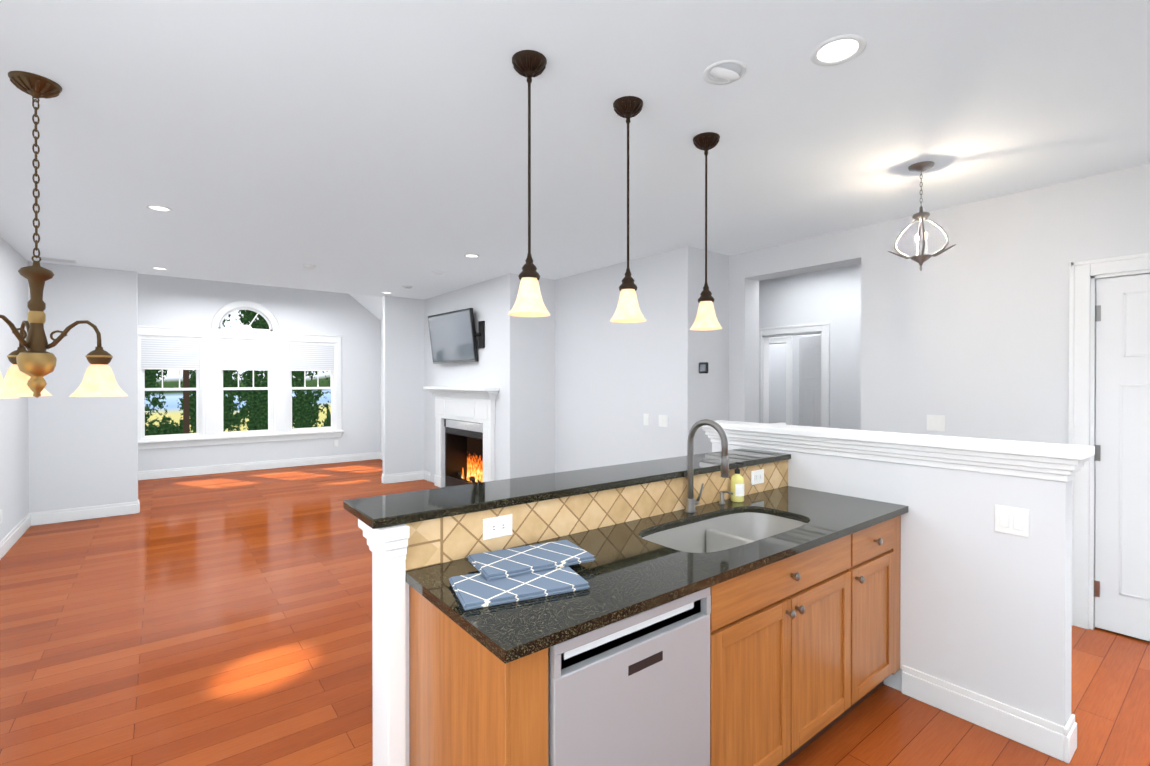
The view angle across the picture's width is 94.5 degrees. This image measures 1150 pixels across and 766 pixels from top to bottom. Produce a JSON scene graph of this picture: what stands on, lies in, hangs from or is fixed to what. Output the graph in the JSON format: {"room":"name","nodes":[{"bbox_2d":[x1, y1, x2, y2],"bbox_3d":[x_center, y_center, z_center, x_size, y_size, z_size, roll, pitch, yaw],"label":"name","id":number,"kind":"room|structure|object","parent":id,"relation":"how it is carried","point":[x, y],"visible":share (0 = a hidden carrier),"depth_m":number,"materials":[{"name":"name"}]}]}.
{"room":"kitchen","nodes":[
{"label":"kitchen","id":0,"kind":"room"},
{"bbox_2d":[0,237,28,541],"bbox_3d":[-3.294,-0.840,2.346,0.120,4.700,13.490,0,0,-38],"label":"wall","id":1,"kind":"structure","parent":0,"point":[14,463],"depth_m":4.96,"materials":[{"name":"white paint"}]},
{"bbox_2d":[28,261,137,512],"bbox_3d":[-5.408,0.110,5.881,0.880,2.770,0.120,0,0,-38],"label":"wall","id":2,"kind":"structure","parent":0,"point":[83,451],"depth_m":5.83,"materials":[{"name":"white paint"}]},
{"bbox_2d":[137,273,379,470],"bbox_3d":[-5.591,-0.869,9.029,4.700,4.700,0.120,0,0,-38],"label":"wall","id":3,"kind":"structure","parent":0,"point":[168,301],"depth_m":9.39,"materials":[{"name":"white paint"}]},
{"bbox_2d":[137,301,343,449],"bbox_3d":[-5.566,-0.189,9.010,3.075,2.400,0.185,0,0,-38],"label":"sunroom windows","id":4,"kind":"structure","parent":3,"relation":"in","point":[209,356],"depth_m":8.89,"materials":[{"name":"white paint"}]},
{"bbox_2d":[349,294,381,319],"bbox_3d":[-4.793,-2.144,7.997,4.460,1.860,2.480,0,0,-38],"label":"ceiling","id":5,"kind":"structure","parent":0,"point":[372,305],"depth_m":9.85,"materials":[{"name":"white paint"}]},
{"bbox_2d":[380,320,381,451],"bbox_3d":[-3.023,-0.870,9.456,0.120,4.700,2.600,0,0,-38],"label":"wall","id":6,"kind":"structure","parent":0,"point":[380,388],"depth_m":10.33,"materials":[{"name":"white paint"}]},
{"bbox_2d":[381,349,382,459],"bbox_3d":[-3.406,0.409,9.835,0.026,2.139,0.978,0,0,-38],"label":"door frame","id":7,"kind":"structure","parent":6,"relation":"attached to","point":[381,349],"depth_m":10.21,"materials":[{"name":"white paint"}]},
{"bbox_2d":[382,296,423,474],"bbox_3d":[-2.487,0.100,8.153,0.880,2.770,0.120,0,0,-38],"label":"wall","id":8,"kind":"structure","parent":0,"point":[403,383],"depth_m":8.00,"materials":[{"name":"white paint"}]},
{"bbox_2d":[424,275,504,482],"bbox_3d":[-1.531,0.104,7.282,0.120,2.770,2.430,0,0,-38],"label":"wall","id":9,"kind":"structure","parent":0,"point":[485,300],"depth_m":6.82,"materials":[{"name":"white paint"}]},
{"bbox_2d":[428,308,484,363],"bbox_3d":[-1.609,-0.613,7.115,0.127,0.679,1.317,0,0,-42],"label":"tv","id":10,"kind":"object","parent":9,"relation":"attached to","point":[453,334],"visible":1,"depth_m":7.04,"materials":[{"name":"black plastic"}]},
{"bbox_2d":[505,273,554,478],"bbox_3d":[-0.539,0.107,6.439,0.650,2.770,0.120,0,0,-38],"label":"wall","id":11,"kind":"structure","parent":0,"point":[529,396],"depth_m":6.36,"materials":[{"name":"white paint"}]},
{"bbox_2d":[0,459,1149,765],"bbox_3d":[-0.320,1.523,5.145,12.000,0.050,15.000,0,0,-38],"label":"floor","id":12,"kind":"structure","parent":0,"point":[220,619],"depth_m":2.96,"materials":[{"name":"brown wood"}]},
{"bbox_2d":[423,386,499,487],"bbox_3d":[-1.414,0.769,7.167,0.560,1.440,1.880,0,0,-38],"label":"fireplace","id":13,"kind":"object","parent":12,"relation":"on","point":[465,435],"visible":0.88,"depth_m":7.33,"materials":[{"name":"white paint"}]},
{"bbox_2d":[358,459,907,765],"bbox_3d":[0.444,0.976,2.175,2.332,1.070,0.813,0,0,-38],"label":"kitchen island","id":14,"kind":"object","parent":12,"relation":"on","point":[703,620],"depth_m":1.72,"materials":[{"name":"maple wood"},{"name":"dark granite"},{"name":"ceramic tile"}]},
{"bbox_2d":[449,540,595,609],"bbox_3d":[-0.153,0.580,1.654,0.462,0.036,0.365,0,0,-24],"label":"dish towels","id":15,"kind":"object","parent":14,"relation":"on","point":[509,575],"visible":1,"depth_m":1.59,"materials":[{"name":"blue fabric"}]},
{"bbox_2d":[343,448,790,526],"bbox_3d":[0.213,0.424,2.457,2.346,0.030,0.331,0,0,-38],"label":"island countertop","id":16,"kind":"structure","parent":14,"relation":"on","point":[391,508],"depth_m":2.05,"materials":[{"name":"black stone"}]},
{"bbox_2d":[548,587,710,765],"bbox_3d":[0.039,1.073,1.675,0.603,0.880,0.486,0,0,-38],"label":"dishwasher","id":17,"kind":"object","parent":14,"relation":"in","point":[632,688],"depth_m":1.47,"materials":[{"name":"silver metal"}]},
{"bbox_2d":[643,512,806,552],"bbox_3d":[0.641,0.728,2.221,0.840,0.201,0.389,0,0,-38],"label":"sink","id":18,"kind":"object","parent":14,"relation":"in","point":[708,533],"depth_m":2.41,"materials":[{"name":"ceramic"}]},
{"bbox_2d":[730,462,744,501],"bbox_3d":[0.820,0.495,2.675,0.066,0.196,0.072,0,0,-38],"label":"soap bottle","id":19,"kind":"object","parent":14,"relation":"on","point":[737,485],"visible":0.98,"depth_m":2.65,"materials":[{"name":"yellow plastic"}]},
{"bbox_2d":[0,0,1149,299],"bbox_3d":[1.451,-1.329,4.388,10.120,0.120,10.890,0,0,-38],"label":"ceiling","id":20,"kind":"structure","parent":0,"point":[364,146],"depth_m":2.62,"materials":[{"name":"white paint"}]},
{"bbox_2d":[37,257,77,263],"bbox_3d":[-5.352,-1.268,5.495,0.300,0.009,0.150,0,0,-38],"label":"ceiling vent","id":21,"kind":"object","parent":20,"relation":"in","point":[58,260],"visible":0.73,"depth_m":5.45,"materials":[{"name":"white"}]},
{"bbox_2d":[0,71,127,398],"bbox_3d":[-2.236,-0.599,2.260,0.517,1.322,0.536,0,0,-38],"label":"dining chandelier","id":22,"kind":"object","parent":20,"relation":"hanging from","point":[31,368],"visible":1,"depth_m":2.22,"materials":[{"name":"gold metal"}]},
{"bbox_2d":[146,205,171,211],"bbox_3d":[-3.010,-1.263,3.852,0.150,0.006,0.150,0,0,-38],"label":"recessed light","id":23,"kind":"object","parent":20,"relation":"in","point":[158,208],"visible":1,"depth_m":3.85,"materials":[{"name":"white paint"}]},
{"bbox_2d":[151,267,168,269],"bbox_3d":[-4.612,-1.272,5.912,0.150,0.006,0.150,0,0,-38],"label":"recessed light","id":24,"kind":"object","parent":20,"relation":"in","point":[159,268],"visible":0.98,"depth_m":5.91,"materials":[{"name":"white paint"}]},
{"bbox_2d":[303,264,315,268],"bbox_3d":[-2.871,-1.258,5.758,0.130,0.032,0.130,0,0,-38],"label":"smoke detector","id":25,"kind":"object","parent":20,"relation":"attached to","point":[309,266],"visible":1,"depth_m":5.72,"materials":[{"name":"white plastic"}]},
{"bbox_2d":[464,254,478,257],"bbox_3d":[-1.031,-1.269,5.315,0.150,0.006,0.150,0,0,-38],"label":"recessed light","id":26,"kind":"object","parent":20,"relation":"in","point":[471,255],"visible":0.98,"depth_m":5.30,"materials":[{"name":"white paint"}]},
{"bbox_2d":[508,50,549,316],"bbox_3d":[-0.178,-0.763,2.078,0.164,0.992,0.164,0,0,-38],"label":"pendant light","id":27,"kind":"object","parent":20,"relation":"hanging from","point":[528,64],"visible":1,"depth_m":2.05,"materials":[{"name":"brown metal"}]},
{"bbox_2d":[610,96,645,322],"bbox_3d":[0.240,-0.770,2.404,0.164,0.980,0.164,0,0,-38],"label":"pendant light","id":28,"kind":"object","parent":20,"relation":"hanging from","point":[628,308],"visible":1,"depth_m":2.38,"materials":[{"name":"brown metal"}]},
{"bbox_2d":[690,132,721,329],"bbox_3d":[0.676,-0.770,2.743,0.164,0.982,0.164,0,0,-38],"label":"pendant light","id":29,"kind":"object","parent":20,"relation":"hanging from","point":[706,319],"visible":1,"depth_m":2.72,"materials":[{"name":"brown metal"}]},
{"bbox_2d":[703,60,745,84],"bbox_3d":[0.605,-1.252,2.154,0.170,0.064,0.170,0,0,-38],"label":"recessed light","id":30,"kind":"object","parent":20,"relation":"in","point":[722,76],"visible":0.98,"depth_m":2.12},
{"bbox_2d":[810,34,865,65],"bbox_3d":[0.994,-1.255,2.012,0.190,0.006,0.190,0,0,-38],"label":"recessed light","id":31,"kind":"object","parent":20,"relation":"in","point":[836,49],"visible":1,"depth_m":2.01,"materials":[{"name":"white paint"}]},
{"bbox_2d":[887,161,955,270],"bbox_3d":[2.012,-0.957,3.092,0.241,0.611,0.241,0,0,-18],"label":"pendant light","id":32,"kind":"object","parent":20,"relation":"hanging from","point":[920,216],"visible":1,"depth_m":3.07,"materials":[{"name":"grey metal"}]},
{"bbox_2d":[555,248,677,472],"bbox_3d":[0.373,0.110,5.894,0.120,2.770,2.100,0,0,-38],"label":"wall","id":33,"kind":"structure","parent":0,"point":[615,382],"depth_m":5.72,"materials":[{"name":"white paint"}]},
{"bbox_2d":[644,414,648,424],"bbox_3d":[0.715,0.367,5.350,0.010,0.116,0.070,0,0,-38],"label":"switch plate","id":34,"kind":"object","parent":33,"relation":"attached to","point":[646,416],"depth_m":5.34,"materials":[{"name":"white plastic"}]},
{"bbox_2d":[659,415,667,426],"bbox_3d":[0.856,0.368,5.168,0.010,0.116,0.116,0,0,-38],"label":"switch plate","id":35,"kind":"object","parent":33,"relation":"attached to","point":[663,419],"depth_m":5.16,"materials":[{"name":"white plastic"}]},
{"bbox_2d":[678,246,728,456],"bbox_3d":[1.256,0.113,5.174,0.630,2.770,0.120,0,0,-38],"label":"wall","id":36,"kind":"structure","parent":0,"point":[703,396],"depth_m":5.04,"materials":[{"name":"white paint"}]},
{"bbox_2d":[699,362,707,373],"bbox_3d":[1.153,-0.136,4.777,0.017,0.100,0.100,0,0,-38],"label":"thermostat","id":37,"kind":"object","parent":36,"relation":"attached to","point":[703,367],"visible":1,"depth_m":4.77,"materials":[{"name":"black plastic"}]},
{"bbox_2d":[769,344,785,422],"bbox_3d":[4.282,0.103,7.465,0.120,2.770,4.180,0,0,-38],"label":"wall","id":38,"kind":"structure","parent":0,"point":[777,383],"depth_m":8.64,"materials":[{"name":"white paint"}]},
{"bbox_2d":[769,334,820,425],"bbox_3d":[3.284,0.104,7.120,0.120,2.770,3.300,0,0,-38],"label":"wall","id":39,"kind":"structure","parent":0,"point":[795,379],"depth_m":7.33,"materials":[{"name":"white paint"}]},
{"bbox_2d":[752,261,860,422],"bbox_3d":[2.285,0.115,4.657,0.120,2.770,2.200,0,0,-38],"label":"door frame","id":40,"kind":"structure","parent":0,"point":[755,350],"depth_m":5.28,"materials":[{"name":"white paint"}]},
{"bbox_2d":[759,264,860,429],"bbox_3d":[2.888,0.109,6.000,0.120,2.770,3.580,0,0,-38],"label":"wall","id":41,"kind":"structure","parent":0,"point":[832,296],"depth_m":5.91,"materials":[{"name":"white paint"}]},
{"bbox_2d":[759,323,829,427],"bbox_3d":[2.601,0.408,6.349,0.146,2.169,0.938,0,0,-38],"label":"door frame","id":42,"kind":"structure","parent":41,"relation":"attached to","point":[775,333],"depth_m":6.60,"materials":[{"name":"white paint"}]},
{"bbox_2d":[799,335,820,426],"bbox_3d":[2.900,0.456,6.483,0.038,2.048,0.740,0,0,0],"label":"bathroom door","id":43,"kind":"structure","parent":41,"relation":"in","point":[809,381],"depth_m":6.51,"materials":[{"name":"white paint"}]},
{"bbox_2d":[700,420,1094,726],"bbox_3d":[1.478,0.883,2.848,0.240,1.250,1.850,0,0,-38],"label":"wall","id":44,"kind":"structure","parent":0,"point":[985,609],"depth_m":2.38,"materials":[{"name":"white paint"}]},
{"bbox_2d":[995,505,1028,536],"bbox_3d":[1.854,0.585,2.258,0.010,0.116,0.116,0,0,-38],"label":"switch plate","id":45,"kind":"object","parent":44,"relation":"attached to","point":[1012,520],"depth_m":2.26,"materials":[{"name":"white plastic"}]},
{"bbox_2d":[729,163,1149,557],"bbox_3d":[3.394,0.122,3.037,0.120,2.770,6.120,0,0,-38],"label":"wall","id":46,"kind":"structure","parent":0,"point":[967,335],"depth_m":3.72,"materials":[{"name":"white paint"}]},
{"bbox_2d":[0,452,1076,762],"bbox_3d":[-0.484,1.433,4.542,7.000,0.135,13.250,0,0,-38],"label":"baseboard","id":47,"kind":"structure","parent":46,"relation":"attached to","point":[1034,732],"depth_m":2.50,"materials":[{"name":"white paint"}]},
{"bbox_2d":[927,415,944,430],"bbox_3d":[2.643,0.293,3.897,0.010,0.116,0.116,0,0,-38],"label":"switch plate","id":48,"kind":"object","parent":46,"relation":"attached to","point":[934,422],"depth_m":3.89,"materials":[{"name":"white plastic"}]},
{"bbox_2d":[1068,252,1149,629],"bbox_3d":[3.436,0.380,2.963,0.146,2.254,0.998,0,0,-38],"label":"door frame","id":49,"kind":"structure","parent":46,"relation":"attached to","point":[1085,276],"depth_m":3.26,"materials":[{"name":"white paint"}]},
{"bbox_2d":[1094,274,1149,640],"bbox_3d":[3.398,0.432,2.942,0.111,2.127,0.781,0,0,-38],"label":"pantry door","id":50,"kind":"structure","parent":46,"relation":"in","point":[1122,511],"depth_m":3.16,"materials":[{"name":"white paint"}]},
{"label":"outside","id":51,"kind":"structure","parent":0,"visible":0},
{"bbox_2d":[145,310,330,435],"bbox_3d":[-8.785,-1.541,14.384,32.000,14.000,0.001,0,0,-38],"label":"window panes","id":52,"kind":"structure","parent":51,"point":[169,412],"depth_m":14.21,"materials":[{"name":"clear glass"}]}
]}

